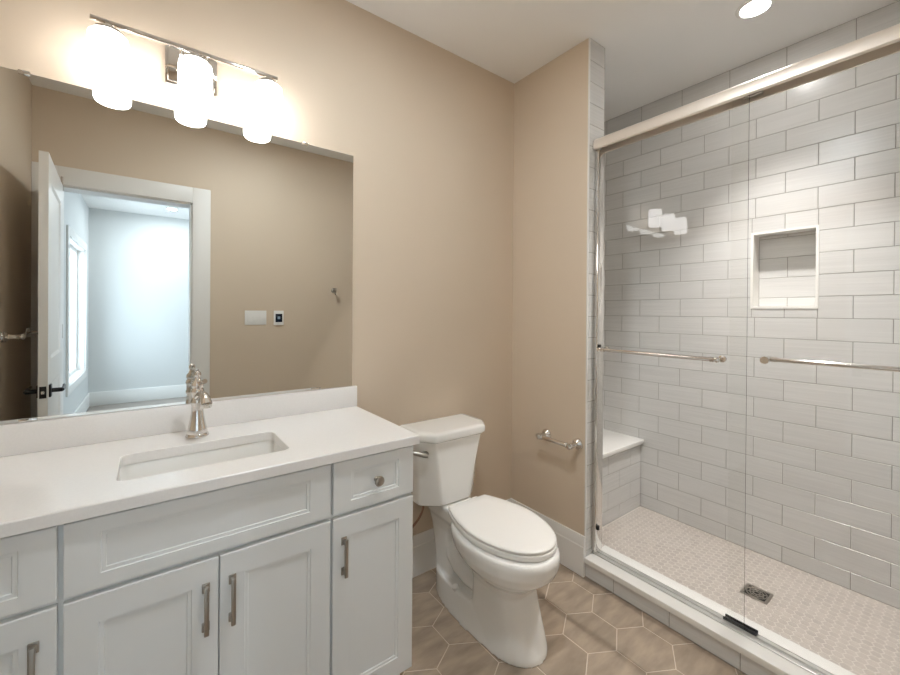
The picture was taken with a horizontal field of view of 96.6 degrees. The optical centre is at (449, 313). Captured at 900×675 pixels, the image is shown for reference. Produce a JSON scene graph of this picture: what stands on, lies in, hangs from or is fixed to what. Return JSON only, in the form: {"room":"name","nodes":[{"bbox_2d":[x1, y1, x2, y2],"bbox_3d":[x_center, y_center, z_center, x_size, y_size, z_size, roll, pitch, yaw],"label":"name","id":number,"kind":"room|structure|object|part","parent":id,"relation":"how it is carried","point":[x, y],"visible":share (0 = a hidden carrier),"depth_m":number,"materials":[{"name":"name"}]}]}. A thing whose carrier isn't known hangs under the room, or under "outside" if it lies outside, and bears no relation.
{"room":"bathroom","nodes":[
{"label":"bathroom","id":0,"kind":"room"},
{"bbox_2d":[0,0,513,535],"bbox_3d":[-0.241,0.013,2.067,3.513,2.843,0.120,0,0,-37],"label":"wall","id":1,"kind":"structure","parent":0,"point":[427,130],"depth_m":1.95,"materials":[{"name":"beige paint"}]},
{"bbox_2d":[0,66,352,423],"bbox_3d":[-0.972,-0.198,1.434,1.318,1.052,0.010,0,0,-37],"label":"wall mirror","id":2,"kind":"object","parent":1,"relation":"attached to","point":[144,247],"visible":1,"depth_m":1.39,"materials":[{"name":"white mirror"}]},
{"bbox_2d":[0,385,356,456],"bbox_3d":[-0.969,0.375,1.434,1.350,0.092,0.020,0,0,-37],"label":"backsplash","id":3,"kind":"structure","parent":1,"relation":"attached to","point":[58,433],"depth_m":1.38,"materials":[{"name":"white stone"}]},
{"bbox_2d":[86,14,282,126],"bbox_3d":[-0.889,-0.832,1.402,0.566,0.208,0.152,0,0,-37],"label":"vanity light","id":4,"kind":"object","parent":1,"relation":"attached to","point":[193,72],"visible":1,"depth_m":1.34,"materials":[{"name":"white glass"}]},
{"bbox_3d":[-1.060,-0.797,1.244,0.104,0.138,0.104,0,0,-37],"label":"lamp shade","id":5,"kind":"part","parent":4,"relation":"part of","materials":[{"name":"white glass"}]},
{"bbox_3d":[-0.931,-0.871,1.387,0.024,0.049,0.086,0,0,-37],"label":"arm","id":6,"kind":"part","parent":4,"relation":"part of","materials":[{"name":"silver metal"}]},
{"bbox_3d":[-0.933,-0.871,1.449,0.158,0.131,0.024,0,0,-37],"label":"plate","id":7,"kind":"part","parent":4,"relation":"part of","materials":[{"name":"silver metal"}]},
{"bbox_3d":[-0.877,-0.796,1.382,0.104,0.138,0.104,0,0,-37],"label":"lamp shade","id":8,"kind":"part","parent":4,"relation":"part of","materials":[{"name":"white glass"}]},
{"bbox_3d":[-0.690,-0.795,1.522,0.104,0.138,0.104,0,0,-37],"label":"lamp shade","id":9,"kind":"part","parent":4,"relation":"part of","materials":[{"name":"white glass"}]},
{"bbox_2d":[412,499,510,577],"bbox_3d":[-0.041,1.234,2.143,1.020,0.203,0.016,0,0,-37],"label":"baseboard","id":10,"kind":"structure","parent":1,"relation":"attached to","point":[424,549],"depth_m":2.06,"materials":[{"name":"white paint"}]},
{"bbox_2d":[511,37,604,556],"bbox_3d":[0.597,0.019,2.292,0.141,2.843,0.526,0,0,-37],"label":"wall","id":11,"kind":"structure","parent":0,"point":[559,106],"depth_m":2.20,"materials":[{"name":"beige paint"}]},
{"bbox_2d":[510,498,584,576],"bbox_3d":[0.526,1.238,2.250,0.016,0.203,0.525,0,0,-37],"label":"baseboard","id":12,"kind":"structure","parent":11,"relation":"attached to","point":[570,543],"depth_m":2.11,"materials":[{"name":"white paint"}]},
{"bbox_2d":[536,429,582,449],"bbox_3d":[0.571,0.676,2.138,0.083,0.058,0.260,0,0,-37],"label":"toilet paper holder","id":13,"kind":"object","parent":11,"relation":"attached to","point":[545,435],"visible":1,"depth_m":2.09,"materials":[{"name":"silver metal"}]},
{"bbox_3d":[0.510,0.676,2.219,0.083,0.058,0.058,0,0,-37],"label":"post","id":14,"kind":"part","parent":13,"relation":"part of","materials":[{"name":"silver metal"}]},
{"bbox_3d":[0.631,0.677,2.057,0.083,0.058,0.058,0,0,-37],"label":"post","id":15,"kind":"part","parent":13,"relation":"part of","materials":[{"name":"silver metal"}]},
{"bbox_2d":[400,563,745,674],"bbox_3d":[0.349,1.392,1.272,3.513,0.100,2.120,0,0,-37],"label":"floor","id":16,"kind":"structure","parent":0,"point":[589,629],"depth_m":1.64,"materials":[{"name":"beige tile"}]},
{"bbox_2d":[0,445,412,674],"bbox_3d":[-0.814,0.894,1.214,1.335,0.879,0.562,0,0,-37],"label":"vanity cabinet","id":17,"kind":"object","parent":16,"relation":"on","point":[307,571],"visible":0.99,"depth_m":1.07,"materials":[{"name":"white paint"}]},
{"bbox_3d":[-1.026,0.543,0.749,0.422,0.162,0.018,0,0,-37],"label":"drawer","id":18,"kind":"part","parent":17,"relation":"part of","materials":[{"name":"white paint"}]},
{"bbox_3d":[-1.029,0.939,0.750,0.422,0.605,0.018,0,0,-37],"label":"door","id":19,"kind":"part","parent":17,"relation":"part of","materials":[{"name":"white paint"}]},
{"bbox_3d":[-0.874,0.756,0.839,0.018,0.122,0.026,0,0,-37],"label":"handle","id":20,"kind":"part","parent":17,"relation":"part of","materials":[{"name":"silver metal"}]},
{"bbox_3d":[-0.733,0.940,0.972,0.296,0.605,0.018,0,0,-37],"label":"door","id":21,"kind":"part","parent":17,"relation":"part of","materials":[{"name":"white paint"}]},
{"bbox_3d":[-0.611,0.545,1.061,0.596,0.162,0.018,0,0,-37],"label":"false drawer","id":22,"kind":"part","parent":17,"relation":"part of","materials":[{"name":"white paint"}]},
{"bbox_3d":[-0.624,0.759,1.026,0.018,0.124,0.026,0,0,-37],"label":"handle","id":23,"kind":"part","parent":17,"relation":"part of","materials":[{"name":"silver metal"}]},
{"bbox_2d":[0,385,419,537],"bbox_3d":[-0.811,0.392,1.223,1.350,0.122,0.548,0,0,-37],"label":"countertop","id":24,"kind":"structure","parent":17,"relation":"on","point":[58,471],"depth_m":1.23,"materials":[{"name":"white stone"}]},
{"bbox_2d":[185,371,212,438],"bbox_3d":[-0.845,0.310,1.347,0.070,0.225,0.144,0,0,-37],"label":"sink faucet","id":25,"kind":"object","parent":24,"relation":"on","point":[201,400],"visible":1,"depth_m":1.36,"materials":[{"name":"silver metal"}]},
{"bbox_3d":[-0.856,0.227,1.366,0.066,0.059,0.037,1,0,43],"label":"lever","id":26,"kind":"part","parent":25,"relation":"part of","materials":[{"name":"silver metal"}]},
{"bbox_3d":[-0.830,0.285,1.341,0.120,0.047,0.034,1,0,40],"label":"spout","id":27,"kind":"part","parent":25,"relation":"part of","materials":[{"name":"silver metal"}]},
{"bbox_2d":[118,440,282,480],"bbox_3d":[-0.739,0.528,1.225,0.486,0.147,0.298,0,0,-37],"label":"sink","id":28,"kind":"object","parent":24,"relation":"in","point":[197,459],"visible":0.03,"depth_m":1.30,"materials":[{"name":"white ceramic"}]},
{"bbox_3d":[-0.575,0.760,1.063,0.018,0.124,0.026,0,0,-37],"label":"handle","id":29,"kind":"part","parent":17,"relation":"part of","materials":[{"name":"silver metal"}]},
{"bbox_3d":[-0.494,0.941,1.152,0.297,0.605,0.018,0,0,-37],"label":"door","id":30,"kind":"part","parent":17,"relation":"part of","materials":[{"name":"white paint"}]},
{"bbox_3d":[-0.326,0.761,1.250,0.018,0.118,0.026,0,0,-37],"label":"handle","id":31,"kind":"part","parent":17,"relation":"part of","materials":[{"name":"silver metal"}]},
{"bbox_3d":[-0.253,0.943,1.333,0.289,0.605,0.018,0,0,-37],"label":"door","id":32,"kind":"part","parent":17,"relation":"part of","materials":[{"name":"white paint"}]},
{"bbox_3d":[-0.250,0.546,1.332,0.289,0.162,0.018,0,0,-37],"label":"drawer","id":33,"kind":"part","parent":17,"relation":"part of","materials":[{"name":"white paint"}]},
{"bbox_3d":[-0.234,0.547,1.314,0.033,0.033,0.030,0,0,-37],"label":"knob","id":34,"kind":"part","parent":17,"relation":"part of","materials":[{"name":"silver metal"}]},
{"bbox_2d":[400,413,559,667],"bbox_3d":[0.118,0.945,1.781,0.450,0.787,0.768,0,0,-37],"label":"toilet","id":35,"kind":"object","parent":16,"relation":"on","point":[494,554],"visible":0.98,"depth_m":1.68,"materials":[{"name":"white ceramic"}]},
{"bbox_2d":[413,506,423,527],"bbox_3d":[-0.213,1.037,1.965,0.183,0.238,0.080,0,0,-29],"label":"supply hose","id":36,"kind":"object","parent":35,"relation":"hanging from","point":[422,509],"visible":0.23,"depth_m":1.97,"materials":[{"name":"white plastic"}]},
{"bbox_3d":[-0.147,0.643,1.843,0.101,0.039,0.036,0,0,-1],"label":"flush lever","id":37,"kind":"part","parent":35,"relation":"part of","materials":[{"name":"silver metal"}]},
{"bbox_3d":[-0.018,0.574,2.002,0.406,0.048,0.246,0,0,-37],"label":"tank lid","id":38,"kind":"part","parent":35,"relation":"part of","materials":[{"name":"white ceramic"}]},
{"bbox_3d":[-0.022,0.755,2.006,0.386,0.320,0.221,0,0,-37],"label":"tank","id":39,"kind":"part","parent":35,"relation":"part of","materials":[{"name":"white ceramic"}]},
{"bbox_3d":[0.228,0.918,1.713,0.344,0.026,0.493,0,0,-37],"label":"seat","id":40,"kind":"part","parent":35,"relation":"part of","materials":[{"name":"white plastic"}]},
{"bbox_3d":[0.228,0.895,1.713,0.340,0.018,0.489,0,0,-37],"label":"lid","id":41,"kind":"part","parent":35,"relation":"part of","materials":[{"name":"white plastic"}]},
{"bbox_2d":[346,0,898,121],"bbox_3d":[0.370,-1.451,1.262,3.513,0.100,2.120,0,0,-37],"label":"ceiling","id":42,"kind":"structure","parent":0,"point":[655,50],"depth_m":1.99,"materials":[{"name":"white paint"}]},
{"bbox_2d":[735,0,775,19],"bbox_3d":[1.390,-1.391,1.828,0.146,0.008,0.146,0,0,-37],"label":"recessed light","id":43,"kind":"object","parent":42,"relation":"in","point":[749,9],"visible":1,"depth_m":1.83,"materials":[{"name":"white paint"}]},
{"bbox_2d":[584,545,855,674],"bbox_3d":[1.156,1.346,1.561,0.188,0.201,1.335,0,0,-37],"label":"shower curb","id":44,"kind":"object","parent":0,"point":[743,654],"depth_m":1.65,"materials":[{"name":"white stone"}]},
{"bbox_2d":[602,506,899,674],"bbox_3d":[1.350,1.376,2.035,0.714,0.141,1.860,0,0,-37],"label":"floor","id":45,"kind":"structure","parent":0,"point":[859,633],"depth_m":1.89,"materials":[{"name":"beige tile"}]},
{"bbox_2d":[602,429,643,526],"bbox_3d":[0.900,1.071,2.614,0.734,0.458,0.362,0,0,-37],"label":"shower bench","id":46,"kind":"object","parent":45,"relation":"on","point":[621,452],"visible":0.44,"depth_m":2.57,"materials":[{"name":"grey tile"}]},
{"bbox_3d":[0.902,0.856,2.613,0.734,0.028,0.362,0,0,-37],"label":"seat","id":47,"kind":"part","parent":46,"relation":"part of","materials":[{"name":"white stone"}]},
{"bbox_2d":[740,583,773,604],"bbox_3d":[1.429,1.304,1.869,0.104,0.006,0.104,0,0,-37],"label":"shower drain","id":48,"kind":"object","parent":45,"relation":"on","point":[752,591],"visible":1,"depth_m":1.86,"materials":[{"name":"grey metal"}]},
{"bbox_2d":[603,0,899,608],"bbox_3d":[1.701,0.027,2.287,0.142,2.843,1.860,0,0,-37],"label":"wall","id":49,"kind":"structure","parent":0,"point":[818,447],"depth_m":2.15,"materials":[{"name":"grey tile"}]},
{"bbox_2d":[750,225,819,308],"bbox_3d":[1.786,-0.232,2.134,0.097,0.417,0.283,0,0,-37],"label":"trim","id":50,"kind":"structure","parent":49,"relation":"attached to","point":[754,278],"depth_m":2.18,"materials":[{"name":"white tile"}]},
{"bbox_3d":[1.849,-0.019,1.241,0.880,2.743,0.010,0,0,-37],"label":"wall","id":51,"kind":"structure","parent":0,"visible":0},
{"bbox_2d":[597,95,749,611],"bbox_3d":[0.932,0.175,1.786,0.082,2.100,0.634,0,0,-37],"label":"shower door","id":52,"kind":"structure","parent":51,"relation":"attached to","point":[721,358],"depth_m":1.64,"materials":[{"name":"clear glass"}]},
{"bbox_3d":[0.768,0.180,2.000,0.076,0.028,0.038,0,0,-37],"label":"bar post","id":53,"kind":"part","parent":52,"relation":"part of","materials":[{"name":"silver metal"}]},
{"bbox_3d":[1.068,0.184,1.601,0.076,0.028,0.038,0,0,-37],"label":"bar post","id":54,"kind":"part","parent":52,"relation":"part of","materials":[{"name":"silver metal"}]},
{"bbox_3d":[0.958,0.183,1.806,0.006,2.086,0.634,0,0,-37],"label":"glass panel","id":55,"kind":"part","parent":52,"relation":"part of","materials":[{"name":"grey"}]},
{"bbox_2d":[592,23,899,674],"bbox_3d":[1.158,0.175,1.558,0.082,2.140,1.323,0,0,-37],"label":"shower door frame","id":56,"kind":"object","parent":51,"relation":"attached to","point":[885,42],"visible":0.9,"depth_m":1.73,"materials":[{"name":"silver metal"}]},
{"bbox_3d":[1.165,-0.864,1.554,0.082,0.061,1.323,0,0,-37],"label":"rail","id":57,"kind":"part","parent":56,"relation":"part of","materials":[{"name":"silver metal"}]},
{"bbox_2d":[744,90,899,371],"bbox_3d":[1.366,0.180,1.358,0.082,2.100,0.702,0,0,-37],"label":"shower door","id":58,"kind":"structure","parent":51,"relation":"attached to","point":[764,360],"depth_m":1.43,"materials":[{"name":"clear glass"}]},
{"bbox_3d":[1.229,0.179,1.546,0.076,0.028,0.038,0,0,-37],"label":"bar post","id":59,"kind":"part","parent":58,"relation":"part of","materials":[{"name":"silver metal"}]}
]}

